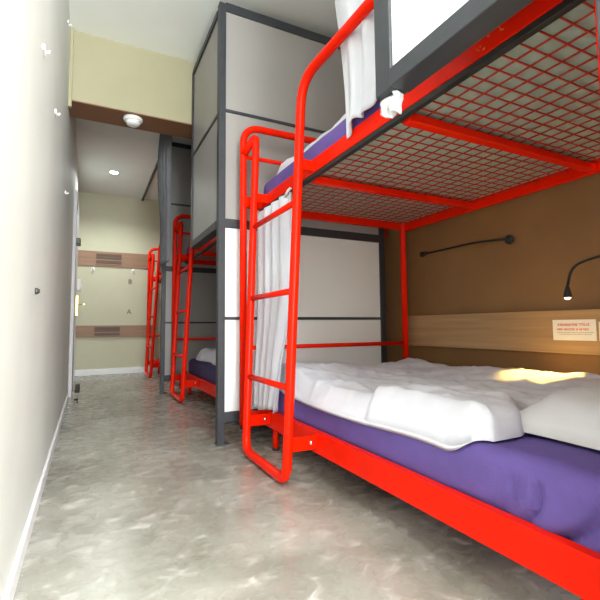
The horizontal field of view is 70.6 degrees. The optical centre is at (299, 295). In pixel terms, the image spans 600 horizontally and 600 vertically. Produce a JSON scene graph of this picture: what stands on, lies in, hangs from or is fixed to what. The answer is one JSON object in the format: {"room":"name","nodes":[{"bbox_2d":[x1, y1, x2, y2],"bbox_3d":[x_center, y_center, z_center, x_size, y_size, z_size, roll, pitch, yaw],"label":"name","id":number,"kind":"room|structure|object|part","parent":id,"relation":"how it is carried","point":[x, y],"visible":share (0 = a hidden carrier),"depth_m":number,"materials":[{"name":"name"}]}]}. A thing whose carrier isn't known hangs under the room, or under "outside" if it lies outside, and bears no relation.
{"room":"dormitory","nodes":[
{"label":"dormitory","id":0,"kind":"room"},
{"bbox_2d":[0,0,79,599],"bbox_3d":[-1.251,-0.559,2.072,0.100,2.800,9.135,2,-5,-26],"label":"wall","id":1,"kind":"structure","parent":0,"point":[39,160],"depth_m":1.32,"materials":[{"name":"white paint"}]},
{"bbox_2d":[1,395,67,599],"bbox_3d":[-0.674,0.729,0.963,0.013,0.058,6.820,2,-5,-26],"label":"baseboard","id":2,"kind":"structure","parent":1,"relation":"attached to","point":[10,588],"depth_m":1.37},
{"bbox_2d":[42,44,50,56],"bbox_3d":[-0.881,-0.854,1.479,0.022,0.020,0.048,2,-5,-26],"label":"hook","id":3,"kind":"object","parent":1,"relation":"attached to","point":[45,52],"visible":1,"depth_m":1.47,"materials":[{"name":"white plastic"}]},
{"bbox_2d":[68,27,73,107],"bbox_3d":[-1.604,-1.604,2.979,0.022,0.578,0.034,2,-5,-26],"label":"trim","id":4,"kind":"structure","parent":1,"relation":"attached to","point":[71,28],"depth_m":2.96,"materials":[{"name":"beige paint"}]},
{"bbox_2d":[68,190,84,397],"bbox_3d":[-2.438,-0.006,4.688,0.124,2.100,0.900,2,-5,-26],"label":"door","id":5,"kind":"structure","parent":1,"relation":"in","point":[74,308],"depth_m":4.31,"materials":[{"name":"grey paint"}]},
{"bbox_3d":[-2.479,-0.007,4.667,0.032,2.100,0.900,2,-5,-26],"label":"frame","id":6,"kind":"part","parent":5,"relation":"part of","materials":[{"name":"white metal"}]},
{"bbox_3d":[-2.562,0.120,4.885,0.036,0.240,0.100,2,-5,-26],"label":"handle plate","id":7,"kind":"part","parent":5,"relation":"part of","materials":[{"name":"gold metal"}]},
{"bbox_2d":[75,192,160,369],"bbox_3d":[-2.254,-0.210,6.716,2.445,2.800,0.100,2,-5,-26],"label":"wall","id":8,"kind":"structure","parent":0,"point":[107,223],"depth_m":6.40,"materials":[{"name":"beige paint"}]},
{"bbox_2d":[77,279,81,290],"bbox_3d":[-2.761,-0.130,5.293,0.076,0.140,0.150,2,-5,-26],"label":"light switch","id":9,"kind":"object","parent":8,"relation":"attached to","point":[79,284],"visible":0.78,"depth_m":5.23,"materials":[{"name":"white plastic"}]},
{"bbox_2d":[93,326,120,336],"bbox_3d":[-2.845,0.529,6.279,0.365,0.152,0.012,2,-5,-26],"label":"air vent","id":10,"kind":"object","parent":8,"relation":"attached to","point":[99,331],"visible":1,"depth_m":6.28,"materials":[{"name":"brown metal"}]},
{"bbox_2d":[95,252,121,265],"bbox_3d":[-2.854,-0.547,6.358,0.365,0.174,0.012,2,-5,-26],"label":"air vent","id":11,"kind":"object","parent":8,"relation":"attached to","point":[101,258],"visible":1,"depth_m":6.35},
{"bbox_2d":[78,250,147,268],"bbox_3d":[-2.758,-0.541,6.423,1.065,0.225,0.020,2,-5,-26],"label":"trim","id":12,"kind":"structure","parent":8,"relation":"attached to","point":[85,258],"depth_m":6.45,"materials":[{"name":"brown wood"}]},
{"bbox_2d":[76,325,152,337],"bbox_3d":[-2.749,0.534,6.344,1.065,0.174,0.020,2,-5,-26],"label":"trim","id":13,"kind":"structure","parent":8,"relation":"attached to","point":[126,330],"depth_m":6.39,"materials":[{"name":"brown wood"}]},
{"bbox_2d":[74,366,157,375],"bbox_3d":[-2.216,1.138,6.565,2.245,0.088,0.015,2,-5,-26],"label":"baseboard","id":14,"kind":"structure","parent":8,"relation":"attached to","point":[86,372],"depth_m":6.28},
{"bbox_2d":[69,30,195,138],"bbox_3d":[-0.674,-1.594,3.606,2.245,0.522,0.260,2,-5,-26],"label":"beam","id":15,"kind":"structure","parent":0,"point":[112,80],"depth_m":3.19,"materials":[{"name":"beige paint"}]},
{"bbox_2d":[123,114,142,127],"bbox_3d":[-1.271,-1.325,3.239,0.140,0.058,0.140,2,-5,-26],"label":"smoke detector","id":16,"kind":"object","parent":15,"relation":"attached to","point":[134,121],"visible":1,"depth_m":3.20,"materials":[{"name":"white plastic"}]},
{"bbox_2d":[75,118,190,200],"bbox_3d":[-1.488,-1.688,5.255,2.245,0.120,3.395,2,-5,-26],"label":"ceiling","id":17,"kind":"structure","parent":0,"point":[101,147],"depth_m":5.06,"materials":[{"name":"white paint"}]},
{"bbox_2d":[108,170,119,174],"bbox_3d":[-2.401,-1.595,5.496,0.150,0.014,0.150,2,-5,-26],"label":"recessed light","id":18,"kind":"object","parent":17,"relation":"in","point":[109,171],"visible":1,"depth_m":5.47,"materials":[{"name":"white plastic"}]},
{"bbox_2d":[142,161,157,200],"bbox_3d":[-1.957,-1.577,5.643,0.025,0.035,2.260,2,-5,-26],"label":"rail","id":19,"kind":"object","parent":17,"relation":"attached to","point":[155,168],"visible":0.56,"depth_m":5.79,"materials":[{"name":"black metal"}]},
{"bbox_2d":[69,0,337,62],"bbox_3d":[0.559,-2.097,1.146,2.445,0.100,5.860,2,-5,-26],"label":"ceiling","id":20,"kind":"structure","parent":0,"point":[174,28],"depth_m":2.91,"materials":[{"name":"paint"}]},
{"bbox_3d":[0.300,-1.907,1.512,0.024,0.024,1.330,2,-5,-26],"label":"rail","id":21,"kind":"object","parent":20,"relation":"attached to","visible":0},
{"bbox_2d":[335,0,377,138],"bbox_3d":[0.214,-1.253,1.646,0.054,1.263,0.429,2,-5,-26],"label":"curtain","id":22,"kind":"object","parent":21,"relation":"hanging from","point":[358,50],"visible":0.72,"depth_m":1.61,"materials":[{"name":"white fabric"}]},
{"bbox_2d":[13,372,580,599],"bbox_3d":[-0.189,0.916,2.486,2.445,0.100,9.335,2,-5,-26],"label":"floor","id":23,"kind":"structure","parent":0,"point":[139,501],"depth_m":1.45,"materials":[{"name":"concrete"}]},
{"bbox_2d":[75,384,79,392],"bbox_3d":[-2.432,1.015,4.646,0.045,0.057,0.300,2,-5,-26],"label":"wedge","id":24,"kind":"object","parent":23,"relation":"on","point":[77,386],"visible":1,"depth_m":4.62,"materials":[{"name":"black rubber"}]},
{"bbox_2d":[145,243,180,388],"bbox_3d":[-1.298,0.163,5.740,1.292,1.897,2.001,2,-5,-26],"label":"bunk bed","id":25,"kind":"object","parent":23,"relation":"on","point":[153,363],"visible":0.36,"depth_m":6.16,"materials":[{"name":"red metal"}]},
{"bbox_3d":[-1.727,0.228,6.614,1.232,1.891,0.042,2,-5,-26],"label":"frame","id":26,"kind":"part","parent":25,"relation":"part of","materials":[{"name":"red metal"}]},
{"bbox_3d":[-1.876,0.190,5.675,0.201,1.829,1.573,2,-5,-26],"label":"ladder rail","id":27,"kind":"part","parent":25,"relation":"part of","materials":[{"name":"red metal"}]},
{"bbox_2d":[159,142,215,393],"bbox_3d":[-0.912,-0.320,4.771,1.237,2.712,0.060,2,-5,-26],"label":"wall","id":28,"kind":"structure","parent":23,"relation":"on","point":[202,323],"depth_m":4.61,"materials":[{"name":"grey laminate"}]},
{"bbox_3d":[-1.440,-0.331,4.506,0.042,2.696,0.050,2,-5,-26],"label":"corner post","id":29,"kind":"part","parent":28,"relation":"part of","materials":[{"name":"grey metal"}]},
{"bbox_3d":[-0.899,0.876,4.682,1.144,0.060,0.040,2,-5,-26],"label":"cross rail","id":30,"kind":"part","parent":28,"relation":"part of","materials":[{"name":"grey metal"}]},
{"bbox_3d":[-0.918,-1.300,4.842,1.144,0.633,0.018,2,-5,-26],"label":"panel","id":31,"kind":"part","parent":28,"relation":"part of","materials":[{"name":"grey laminate"}]},
{"bbox_3d":[-0.921,-1.644,4.867,1.144,0.057,0.040,2,-5,-26],"label":"cross rail","id":32,"kind":"part","parent":28,"relation":"part of","materials":[{"name":"black metal"}]},
{"bbox_3d":[-0.902,0.578,4.704,1.144,0.538,0.018,2,-5,-26],"label":"panel","id":33,"kind":"part","parent":28,"relation":"part of","materials":[{"name":"grey laminate"}]},
{"bbox_3d":[-0.906,0.024,4.745,1.144,0.538,0.018,2,-5,-26],"label":"panel","id":34,"kind":"part","parent":28,"relation":"part of","materials":[{"name":"grey laminate"}]},
{"bbox_3d":[-0.912,-0.633,4.793,1.144,0.669,0.018,2,-5,-26],"label":"panel","id":35,"kind":"part","parent":28,"relation":"part of","materials":[{"name":"grey laminate"}]},
{"bbox_3d":[-0.909,-0.272,4.766,1.144,0.055,0.040,2,-5,-26],"label":"cross rail","id":36,"kind":"part","parent":28,"relation":"part of","materials":[{"name":"grey metal"}]},
{"bbox_2d":[170,214,384,428],"bbox_3d":[-0.352,0.015,3.837,1.292,1.897,2.001,2,-5,-26],"label":"bunk bed","id":37,"kind":"object","parent":23,"relation":"on","point":[188,380],"visible":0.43,"depth_m":4.23,"materials":[{"name":"red metal"}]},
{"bbox_3d":[-0.780,0.080,4.712,1.232,1.891,0.042,2,-5,-26],"label":"frame","id":38,"kind":"part","parent":37,"relation":"part of","materials":[{"name":"red metal"}]},
{"bbox_3d":[-0.943,0.042,3.764,0.152,1.829,1.577,2,-5,-29],"label":"ladder rail","id":39,"kind":"part","parent":37,"relation":"part of","materials":[{"name":"red metal"}]},
{"bbox_3d":[-0.773,-0.464,3.665,0.030,0.065,1.990,2,-5,-26],"label":"rail","id":40,"kind":"part","parent":37,"relation":"part of","materials":[{"name":"red metal"}]},
{"bbox_3d":[-0.762,0.778,3.574,0.030,0.093,1.990,2,-5,-26],"label":"rail","id":41,"kind":"part","parent":37,"relation":"part of","materials":[{"name":"red metal"}]},
{"bbox_2d":[187,243,215,260],"bbox_3d":[-0.317,-0.512,3.934,1.070,0.150,1.897,2,-5,-26],"label":"mattress","id":42,"kind":"object","parent":37,"relation":"on","point":[199,256],"visible":0.02,"depth_m":4.42,"materials":[{"name":"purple fabric"}]},
{"bbox_3d":[-0.719,-0.366,4.785,1.067,0.077,0.035,2,-5,-26],"label":"rail","id":43,"kind":"part","parent":37,"relation":"part of","materials":[{"name":"red metal"}]},
{"bbox_2d":[189,358,215,383],"bbox_3d":[-0.292,0.691,3.829,1.026,0.186,1.851,2,-5,-26],"label":"mattress","id":44,"kind":"object","parent":37,"relation":"on","point":[204,370],"visible":0.09,"depth_m":3.85,"materials":[{"name":"purple fabric"}]},
{"bbox_2d":[196,348,215,364],"bbox_3d":[-0.380,0.533,3.868,0.890,0.134,1.380,2,-5,-26],"label":"duvet","id":45,"kind":"object","parent":44,"relation":"on","point":[206,354],"visible":0.13,"depth_m":3.94,"materials":[{"name":"white fabric"}]},
{"bbox_2d":[214,1,386,445],"bbox_3d":[0.055,-0.471,2.829,1.237,2.712,0.060,2,-5,-26],"label":"wall","id":46,"kind":"structure","parent":23,"relation":"on","point":[262,60],"depth_m":2.78,"materials":[{"name":"grey laminate"}]},
{"bbox_2d":[190,11,217,248],"bbox_3d":[-0.649,-1.091,2.990,0.066,1.415,0.777,2,-5,-26],"label":"panel","id":47,"kind":"object","parent":46,"relation":"attached to","point":[204,74],"visible":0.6,"depth_m":2.96,"materials":[{"name":"grey laminate"}]},
{"bbox_3d":[-0.640,-0.411,2.935,0.066,0.050,0.700,2,-5,-26],"label":"frame rail","id":48,"kind":"part","parent":47,"relation":"part of","materials":[{"name":"grey metal"}]},
{"bbox_3d":[-0.652,-0.774,2.957,0.021,0.678,0.700,2,-5,-26],"label":"panel","id":49,"kind":"part","parent":47,"relation":"part of","materials":[{"name":"grey laminate"}]},
{"bbox_3d":[-0.652,-1.777,3.035,0.066,0.040,0.700,2,-5,-26],"label":"frame rail","id":50,"kind":"part","parent":47,"relation":"part of","materials":[{"name":"grey metal"}]},
{"bbox_3d":[-0.658,-1.435,3.006,0.021,0.647,0.700,2,-5,-26],"label":"panel","id":51,"kind":"part","parent":47,"relation":"part of","materials":[{"name":"grey laminate"}]},
{"bbox_3d":[-0.474,-0.482,2.564,0.042,2.696,0.050,2,-5,-26],"label":"corner post","id":52,"kind":"part","parent":46,"relation":"part of","materials":[{"name":"grey metal"}]},
{"bbox_3d":[-0.451,0.863,2.473,0.081,0.008,0.060,2,-5,-26],"label":"foot plate","id":53,"kind":"part","parent":46,"relation":"part of","materials":[{"name":"grey metal"}]},
{"bbox_3d":[0.068,0.726,2.740,1.144,0.060,0.040,2,-5,-26],"label":"cross rail","id":54,"kind":"part","parent":46,"relation":"part of","materials":[{"name":"grey metal"}]},
{"bbox_3d":[0.046,-1.795,2.925,1.144,0.057,0.040,2,-5,-26],"label":"cross rail","id":55,"kind":"part","parent":46,"relation":"part of","materials":[{"name":"grey metal"}]},
{"bbox_3d":[0.049,-1.451,2.899,1.144,0.633,0.018,2,-5,-26],"label":"panel","id":56,"kind":"part","parent":46,"relation":"part of","materials":[{"name":"grey laminate"}]},
{"bbox_3d":[0.055,-0.784,2.850,1.144,0.669,0.018,2,-5,-26],"label":"panel","id":57,"kind":"part","parent":46,"relation":"part of","materials":[{"name":"grey laminate"}]},
{"bbox_3d":[0.058,-0.423,2.824,1.144,0.055,0.040,2,-5,-26],"label":"cross rail","id":58,"kind":"part","parent":46,"relation":"part of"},
{"bbox_3d":[0.060,-0.127,2.802,1.144,0.538,0.018,2,-5,-26],"label":"panel","id":59,"kind":"part","parent":46,"relation":"part of","materials":[{"name":"white laminate"}]},
{"bbox_3d":[0.065,0.428,2.762,1.144,0.538,0.018,2,-5,-26],"label":"panel","id":60,"kind":"part","parent":46,"relation":"part of","materials":[{"name":"white laminate"}]},
{"bbox_3d":[0.590,-0.445,3.091,0.045,2.681,0.040,2,-5,-26],"label":"wall post","id":61,"kind":"part","parent":46,"relation":"part of","materials":[{"name":"grey metal"}]},
{"bbox_2d":[239,0,599,599],"bbox_3d":[0.635,-0.139,1.855,1.292,1.897,2.001,2,-5,-26],"label":"bunk bed","id":62,"kind":"object","parent":23,"relation":"on","point":[566,563],"visible":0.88,"depth_m":1.71,"materials":[{"name":"red metal"}]},
{"bbox_2d":[254,187,291,412],"bbox_3d":[-0.137,0.046,2.277,0.062,1.163,0.440,2,-5,-27],"label":"curtain","id":63,"kind":"object","parent":62,"relation":"hanging from","point":[274,237],"visible":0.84,"depth_m":2.25,"materials":[{"name":"white fabric"}]},
{"bbox_3d":[-0.130,0.779,2.355,0.034,0.148,0.034,2,-5,-26],"label":"leg","id":64,"kind":"part","parent":62,"relation":"part of","materials":[{"name":"red metal"}]},
{"bbox_3d":[0.044,-0.112,1.781,0.152,1.829,1.577,2,-5,-29],"label":"ladder rail","id":65,"kind":"part","parent":62,"relation":"part of","materials":[{"name":"red metal"}]},
{"bbox_3d":[0.207,-0.074,2.729,1.232,1.891,0.042,2,-5,-26],"label":"frame","id":66,"kind":"part","parent":62,"relation":"part of","materials":[{"name":"red metal"}]},
{"bbox_3d":[0.268,-0.520,2.803,1.067,0.077,0.035,2,-5,-26],"label":"rail","id":67,"kind":"part","parent":62,"relation":"part of","materials":[{"name":"red metal"}]},
{"bbox_3d":[0.214,-0.618,1.683,0.030,0.065,1.990,2,-5,-26],"label":"rail","id":68,"kind":"part","parent":62,"relation":"part of","materials":[{"name":"red metal"}]},
{"bbox_3d":[0.224,0.624,1.592,0.030,0.093,1.990,2,-5,-26],"label":"rail","id":69,"kind":"part","parent":62,"relation":"part of","materials":[{"name":"red metal"}]},
{"bbox_2d":[264,0,599,222],"bbox_3d":[0.670,-0.665,1.951,1.070,0.150,1.897,2,-5,-26],"label":"mattress","id":70,"kind":"object","parent":62,"relation":"on","point":[580,11],"visible":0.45,"depth_m":1.61,"materials":[{"name":"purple fabric"}]},
{"bbox_2d":[277,113,345,173],"bbox_3d":[0.515,-0.765,2.241,0.966,0.093,1.060,2,-5,-26],"label":"blanket","id":71,"kind":"object","parent":70,"relation":"on","point":[288,161],"visible":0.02,"depth_m":2.12,"materials":[{"name":"white fabric"}]},
{"bbox_2d":[277,390,599,552],"bbox_3d":[0.690,0.536,1.844,1.036,0.184,1.850,2,-5,-26],"label":"mattress","id":72,"kind":"object","parent":62,"relation":"on","point":[553,485],"visible":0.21,"depth_m":1.07,"materials":[{"name":"fabric"}]},
{"bbox_2d":[279,357,599,450],"bbox_3d":[0.614,0.425,1.997,1.055,0.170,1.460,2,-5,-26],"label":"duvet","id":73,"kind":"object","parent":72,"relation":"on","point":[445,407],"visible":0.91,"depth_m":1.62,"materials":[{"name":"white fabric"}]},
{"bbox_2d":[520,385,599,450],"bbox_3d":[1.011,0.329,1.208,0.700,0.142,0.500,1,-5,-23],"label":"pillow","id":74,"kind":"object","parent":72,"relation":"on","point":[572,415],"visible":0.93,"depth_m":1.16,"materials":[{"name":"white fabric"}]},
{"bbox_3d":[1.196,-0.576,2.169,0.030,0.095,1.990,2,-5,-26],"label":"rail","id":75,"kind":"part","parent":62,"relation":"part of","materials":[{"name":"red metal"}]},
{"bbox_3d":[1.076,-0.209,0.983,1.232,1.891,0.042,2,-5,-26],"label":"frame","id":76,"kind":"part","parent":62,"relation":"part of","materials":[{"name":"red metal"}]},
{"bbox_2d":[595,0,599,64],"bbox_3d":[1.009,-0.620,0.913,1.237,2.712,0.060,2,-5,-26],"label":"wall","id":77,"kind":"structure","parent":23,"relation":"on","point":[597,1],"depth_m":0.64,"materials":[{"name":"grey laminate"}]},
{"bbox_2d":[374,0,533,118],"bbox_3d":[0.351,-1.226,0.981,0.066,1.456,0.570,2,-5,-26],"label":"panel","id":78,"kind":"object","parent":77,"relation":"attached to","point":[415,39],"visible":1,"depth_m":1.02,"materials":[{"name":"white laminate"}]},
{"bbox_3d":[0.352,-1.261,0.959,0.021,1.310,0.461,2,-5,-26],"label":"panel","id":79,"kind":"part","parent":78,"relation":"part of","materials":[{"name":"white laminate"}]},
{"bbox_2d":[384,173,599,374],"bbox_3d":[0.849,-0.501,3.113,0.100,2.800,9.135,2,-5,-26],"label":"wall","id":80,"kind":"structure","parent":0,"point":[553,229],"depth_m":2.37,"materials":[{"name":"brown wood"}]},
{"bbox_2d":[420,235,513,256],"bbox_3d":[0.993,-0.290,2.603,0.049,0.054,0.672,2,-5,-30],"label":"reading lamp","id":81,"kind":"object","parent":80,"relation":"attached to","point":[509,239],"visible":1,"depth_m":2.48,"materials":[{"name":"black metal"}]},
{"bbox_3d":[0.995,-0.299,2.590,0.033,0.029,0.600,2,-5,-29],"label":"arm","id":82,"kind":"part","parent":81,"relation":"part of","materials":[{"name":"black metal"}]},
{"bbox_2d":[408,309,599,354],"bbox_3d":[1.381,0.159,1.851,0.035,0.207,2.700,2,-5,-26],"label":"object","id":83,"kind":"structure","parent":80,"relation":"attached to","point":[532,331],"depth_m":2.33,"materials":[{"name":"brown wood"}]},
{"bbox_2d":[552,319,596,340],"bbox_3d":[1.290,0.162,1.992,0.003,0.098,0.198,2,-5,-26],"label":"notice","id":84,"kind":"object","parent":80,"relation":"attached to","point":[580,329],"visible":1,"depth_m":1.98,"materials":[{"name":"white paper"}]},
{"bbox_2d":[563,255,599,298],"bbox_3d":[1.319,-0.102,1.823,0.319,0.225,0.056,-3,-5,28],"label":"reading lamp","id":85,"kind":"object","parent":80,"relation":"attached to","point":[567,294],"visible":1,"depth_m":1.88,"materials":[{"name":"black metal"}]},
{"bbox_3d":[1.307,-0.118,1.823,0.279,0.152,0.033,-3,-5,31],"label":"arm","id":86,"kind":"part","parent":85,"relation":"part of","materials":[{"name":"black metal"}]},
{"bbox_3d":[-1.193,-1.697,4.107,0.025,0.035,1.060,2,-5,-26],"label":"rail","id":87,"kind":"object","parent":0,"visible":0},
{"bbox_2d":[157,134,171,267],"bbox_3d":[-1.349,-0.985,4.180,0.098,1.360,0.493,2,-5,-26],"label":"curtain","id":88,"kind":"object","parent":87,"relation":"hanging from","point":[164,165],"visible":0.91,"depth_m":4.04,"materials":[{"name":"grey fabric"}]}
]}

